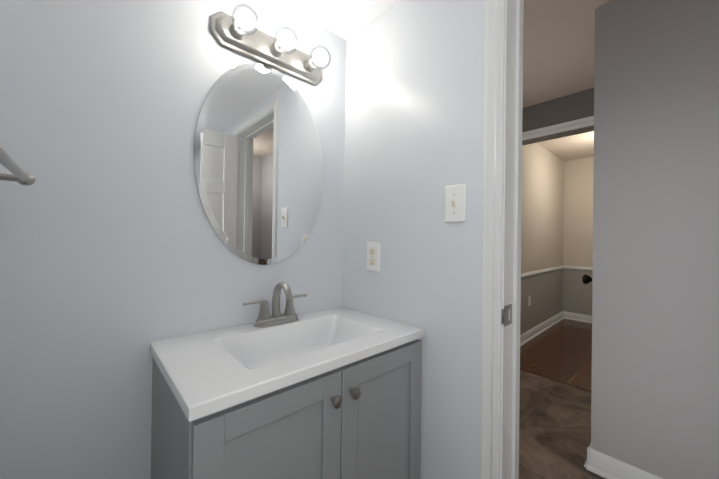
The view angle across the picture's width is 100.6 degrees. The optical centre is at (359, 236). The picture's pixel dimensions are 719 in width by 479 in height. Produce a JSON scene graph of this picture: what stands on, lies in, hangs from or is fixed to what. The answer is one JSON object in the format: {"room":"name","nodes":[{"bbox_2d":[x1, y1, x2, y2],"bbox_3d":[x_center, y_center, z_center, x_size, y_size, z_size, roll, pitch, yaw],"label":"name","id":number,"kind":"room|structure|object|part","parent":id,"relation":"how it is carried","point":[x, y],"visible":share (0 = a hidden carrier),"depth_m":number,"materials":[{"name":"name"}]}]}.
{"room":"bathroom","nodes":[
{"label":"bathroom","id":0,"kind":"room"},
{"bbox_2d":[0,0,345,478],"bbox_3d":[-0.554,-0.017,1.050,1.194,2.420,0.132,1,0,-43],"label":"wall","id":1,"kind":"structure","parent":0,"point":[117,256],"depth_m":0.88,"materials":[{"name":"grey paint"}]},
{"bbox_3d":[-0.351,-0.274,1.149,0.515,0.764,0.006,1,0,-43],"label":"oval mirror","id":2,"kind":"part","parent":1,"relation":"part of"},
{"bbox_2d":[210,4,330,85],"bbox_3d":[-0.287,-0.716,1.111,0.458,0.117,0.146,1,0,-43],"label":"sconce","id":3,"kind":"object","parent":1,"relation":"attached to","point":[240,35],"visible":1,"depth_m":1.10,"materials":[{"name":"silver metal"}]},
{"bbox_3d":[-0.378,-0.717,0.988,0.084,0.084,0.087,1,0,-43],"label":"bulb globe","id":4,"kind":"part","parent":3,"relation":"part of","materials":[{"name":"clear glass"}]},
{"bbox_3d":[-0.268,-0.716,1.090,0.084,0.084,0.087,1,0,-43],"label":"bulb globe","id":5,"kind":"part","parent":3,"relation":"part of","materials":[{"name":"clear glass"}]},
{"bbox_3d":[-0.157,-0.714,1.191,0.084,0.084,0.087,1,0,-43],"label":"bulb globe","id":6,"kind":"part","parent":3,"relation":"part of","materials":[{"name":"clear glass"}]},
{"bbox_2d":[278,0,399,39],"bbox_3d":[0.353,-0.955,0.169,1.070,0.050,2.400,1,0,-43],"label":"ceiling","id":7,"kind":"structure","parent":0,"point":[345,19],"depth_m":1.24,"materials":[{"name":"white paint"}]},
{"bbox_2d":[343,0,484,478],"bbox_3d":[0.722,-0.003,0.634,0.124,2.420,2.823,1,0,-43],"label":"wall","id":8,"kind":"structure","parent":0,"point":[414,108],"depth_m":1.06,"materials":[{"name":"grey paint"}]},
{"bbox_2d":[367,242,380,271],"bbox_3d":[0.057,0.083,1.256,0.010,0.124,0.076,1,0,-43],"label":"electrical outlet plate","id":9,"kind":"object","parent":8,"relation":"attached to","point":[373,256],"visible":1,"depth_m":1.25,"materials":[{"name":"white plastic"}]},
{"bbox_2d":[444,184,465,222],"bbox_3d":[0.308,-0.109,0.977,0.021,0.124,0.076,1,0,-43],"label":"switch plate","id":10,"kind":"object","parent":8,"relation":"attached to","point":[455,204],"visible":1,"depth_m":0.97,"materials":[{"name":"white plastic"}]},
{"bbox_2d":[480,0,523,478],"bbox_3d":[0.682,0.168,0.665,0.149,2.077,0.767,1,0,-43],"label":"door frame","id":11,"kind":"structure","parent":8,"relation":"attached to","point":[492,240],"depth_m":0.89,"materials":[{"name":"white paint"}]},
{"bbox_2d":[501,304,511,326],"bbox_3d":[0.438,0.232,0.886,0.060,0.060,0.007,1,0,-43],"label":"strike plate","id":12,"kind":"object","parent":11,"relation":"attached to","point":[506,318],"visible":1,"depth_m":0.88,"materials":[{"name":"silver metal"}]},
{"bbox_2d":[520,143,563,334],"bbox_3d":[1.529,0.016,3.203,4.540,2.420,0.130,1,0,-43],"label":"wall","id":13,"kind":"structure","parent":0,"point":[542,217],"depth_m":3.89,"materials":[{"name":"beige paint"}]},
{"bbox_2d":[528,296,530,305],"bbox_3d":[2.052,0.774,3.605,0.080,0.120,0.006,1,0,-43],"label":"outlet","id":14,"kind":"object","parent":13,"relation":"attached to","point":[529,297],"depth_m":3.60,"materials":[{"name":"white plastic"}]},
{"bbox_2d":[520,311,563,345],"bbox_3d":[1.520,1.173,3.104,4.412,0.105,0.028,1,0,-43],"label":"baseboard","id":15,"kind":"structure","parent":13,"relation":"attached to","point":[530,334],"depth_m":3.83,"materials":[{"name":"white paint"}]},
{"bbox_2d":[521,265,563,278],"bbox_3d":[2.304,0.458,3.824,2.300,0.060,0.020,1,0,-43],"label":"trim","id":16,"kind":"structure","parent":13,"relation":"attached to","point":[537,272],"depth_m":3.85,"materials":[{"name":"white paint"}]},
{"bbox_2d":[520,368,590,391],"bbox_3d":[1.641,1.223,2.597,0.040,0.006,0.939,1,0,-43],"label":"trim","id":17,"kind":"structure","parent":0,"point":[561,381],"depth_m":2.54,"materials":[{"name":"brown wood"}]},
{"bbox_2d":[520,319,591,388],"bbox_3d":[3.356,1.277,2.638,2.584,0.060,3.750,1,0,-43],"label":"floor","id":18,"kind":"structure","parent":0,"point":[561,350],"depth_m":3.16,"materials":[{"name":"brown wood"}]},
{"bbox_2d":[519,370,605,478],"bbox_3d":[1.199,1.243,0.657,3.274,0.060,3.750,1,0,-43],"label":"floor","id":19,"kind":"structure","parent":0,"point":[554,429],"depth_m":1.89,"materials":[{"name":"wood"}]},
{"bbox_2d":[150,281,423,478],"bbox_3d":[-0.196,0.681,0.971,0.748,1.032,0.488,1,0,-43],"label":"bathroom vanity","id":20,"kind":"object","parent":19,"relation":"on","point":[329,393],"visible":1,"depth_m":0.81,"materials":[{"name":"grey paint"}]},
{"bbox_3d":[-0.193,0.717,0.697,0.362,0.707,0.019,1,0,-43],"label":"door","id":21,"kind":"part","parent":20,"relation":"part of","materials":[{"name":"grey paint"}]},
{"bbox_2d":[243,281,306,327],"bbox_3d":[-0.285,0.242,1.096,0.254,0.157,0.130,1,0,-43],"label":"faucet","id":22,"kind":"object","parent":20,"relation":"on","point":[289,319],"depth_m":1.10,"materials":[{"name":"silver metal"}]},
{"bbox_3d":[0.079,0.722,0.946,0.364,0.707,0.019,1,0,-43],"label":"door","id":23,"kind":"part","parent":20,"relation":"part of","materials":[{"name":"grey paint"}]},
{"bbox_2d":[523,0,614,160],"bbox_3d":[2.713,-1.209,1.843,4.664,0.050,3.723,1,0,-43],"label":"ceiling","id":24,"kind":"structure","parent":0,"point":[558,48],"depth_m":1.98,"materials":[{"name":"paint"}]},
{"bbox_2d":[522,88,593,144],"bbox_3d":[1.727,-1.043,2.659,0.160,0.300,0.939,1,0,-43],"label":"wall","id":25,"kind":"structure","parent":24,"relation":"attached to","point":[574,106],"depth_m":2.57,"materials":[{"name":"grey paint"}]},
{"bbox_2d":[522,116,593,140],"bbox_3d":[1.659,-0.928,2.598,0.020,0.072,0.939,1,0,-43],"label":"trim","id":26,"kind":"structure","parent":25,"relation":"attached to","point":[563,127],"depth_m":2.54,"materials":[{"name":"white paint"}]},
{"bbox_2d":[563,157,593,315],"bbox_3d":[4.370,0.052,3.373,0.124,2.420,3.475,1,0,-43],"label":"wall","id":27,"kind":"structure","parent":0,"point":[578,224],"depth_m":4.47,"materials":[{"name":"paint"}]},
{"bbox_2d":[563,311,591,322],"bbox_3d":[4.300,1.208,3.317,0.028,0.105,3.475,1,0,-43],"label":"baseboard","id":28,"kind":"structure","parent":27,"relation":"attached to","point":[578,317],"depth_m":4.45,"materials":[{"name":"white paint"}]},
{"bbox_2d":[564,266,592,270],"bbox_3d":[4.312,0.481,3.323,0.020,0.060,3.475,1,0,-43],"label":"trim","id":29,"kind":"structure","parent":27,"relation":"attached to","point":[579,268],"depth_m":4.45,"materials":[{"name":"white paint"}]},
{"bbox_2d":[582,0,718,478],"bbox_3d":[2.406,0.019,0.980,0.927,2.420,2.606,1,0,-43],"label":"wall","id":30,"kind":"structure","parent":0,"point":[654,279],"depth_m":1.40,"materials":[{"name":"grey paint"}]},
{"bbox_3d":[1.313,0.243,1.699,0.066,0.066,0.070,1,0,-43],"label":"hall door knob","id":31,"kind":"part","parent":30,"relation":"part of","materials":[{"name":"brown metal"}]},
{"bbox_2d":[584,443,590,466],"bbox_3d":[1.544,1.169,1.889,0.941,0.105,0.028,1,0,-43],"label":"baseboard return","id":32,"kind":"object","parent":30,"relation":"attached to","point":[586,463],"visible":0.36,"depth_m":1.57,"materials":[{"name":"white paint"}]},
{"bbox_2d":[586,447,662,478],"bbox_3d":[2.060,1.171,0.632,0.028,0.105,2.550,1,0,-43],"label":"baseboard","id":33,"kind":"structure","parent":30,"relation":"attached to","point":[605,466],"depth_m":1.50,"materials":[{"name":"white paint"}]},
{"bbox_3d":[-0.098,-0.017,-0.238,0.124,2.420,2.648,1,0,-43],"label":"wall","id":34,"kind":"structure","parent":0,"visible":0},
{"bbox_2d":[0,147,34,185],"bbox_3d":[-0.601,-0.125,0.470,0.087,0.051,0.487,1,0,-43],"label":"bar","id":35,"kind":"object","parent":34,"relation":"attached to","point":[12,166],"visible":1,"depth_m":0.57,"materials":[{"name":"silver metal"}]}
]}

